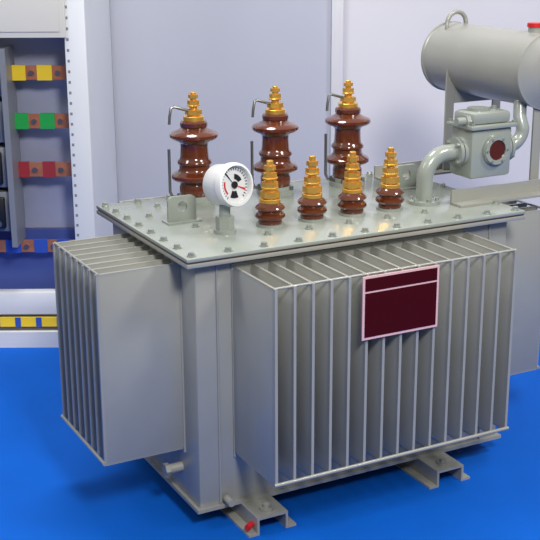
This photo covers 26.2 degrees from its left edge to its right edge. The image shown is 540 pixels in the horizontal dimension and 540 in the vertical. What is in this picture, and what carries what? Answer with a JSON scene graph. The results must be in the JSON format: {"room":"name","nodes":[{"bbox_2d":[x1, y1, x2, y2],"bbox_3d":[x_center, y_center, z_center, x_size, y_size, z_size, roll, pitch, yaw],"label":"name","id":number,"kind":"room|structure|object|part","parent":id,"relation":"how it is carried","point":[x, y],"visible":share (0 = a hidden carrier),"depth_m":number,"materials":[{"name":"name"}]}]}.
{"room":"electrical room","nodes":[
{"label":"electrical room","id":0,"kind":"room"},
{"bbox_2d":[0,343,539,539],"bbox_3d":[0.007,1.367,1.973,10.000,0.050,9.000,0,17,0],"label":"floor","id":1,"kind":"structure","parent":0,"point":[53,487],"depth_m":3.92,"materials":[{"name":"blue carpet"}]},
{"bbox_2d":[0,0,117,347],"bbox_3d":[-1.266,-0.791,5.363,0.975,2.160,0.826,0,17,0],"label":"tall cabinet","id":2,"kind":"object","parent":1,"relation":"on","point":[58,143],"visible":0.81,"depth_m":5.18,"materials":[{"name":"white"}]},
{"bbox_3d":[-1.299,-1.335,4.781,0.875,0.745,0.021,0,17,0],"label":"cabinet door panel","id":3,"kind":"part","parent":2,"relation":"part of","materials":[{"name":"grey metal"}]},
{"bbox_2d":[52,9,539,537],"bbox_3d":[0.206,-0.085,4.079,1.901,1.528,1.266,-9,19,-26],"label":"transformer","id":4,"kind":"object","parent":1,"relation":"on","point":[245,341],"visible":1,"depth_m":3.67,"materials":[{"name":"grey paint"}]},
{"bbox_3d":[0.132,-0.209,4.004,1.260,0.012,0.785,-9,19,-26],"label":"tank lid","id":5,"kind":"part","parent":4,"relation":"part of","materials":[{"name":"paint"}]},
{"bbox_3d":[0.134,0.201,4.126,1.260,0.833,0.785,-9,19,-26],"label":"tank","id":6,"kind":"part","parent":4,"relation":"part of","materials":[{"name":"grey metal"}]},
{"bbox_2d":[109,0,539,209],"bbox_3d":[-0.007,-1.459,5.659,10.000,3.260,0.080,0,17,0],"label":"wall","id":7,"kind":"structure","parent":0,"point":[230,53],"depth_m":5.76,"materials":[{"name":"white paint"}]},
{"bbox_2d":[330,0,343,174],"bbox_3d":[0.330,-1.444,5.604,0.057,3.260,0.034,0,17,0],"label":"trim","id":8,"kind":"structure","parent":7,"relation":"attached to","point":[337,5],"depth_m":5.71,"materials":[{"name":"silver metal"}]}
]}

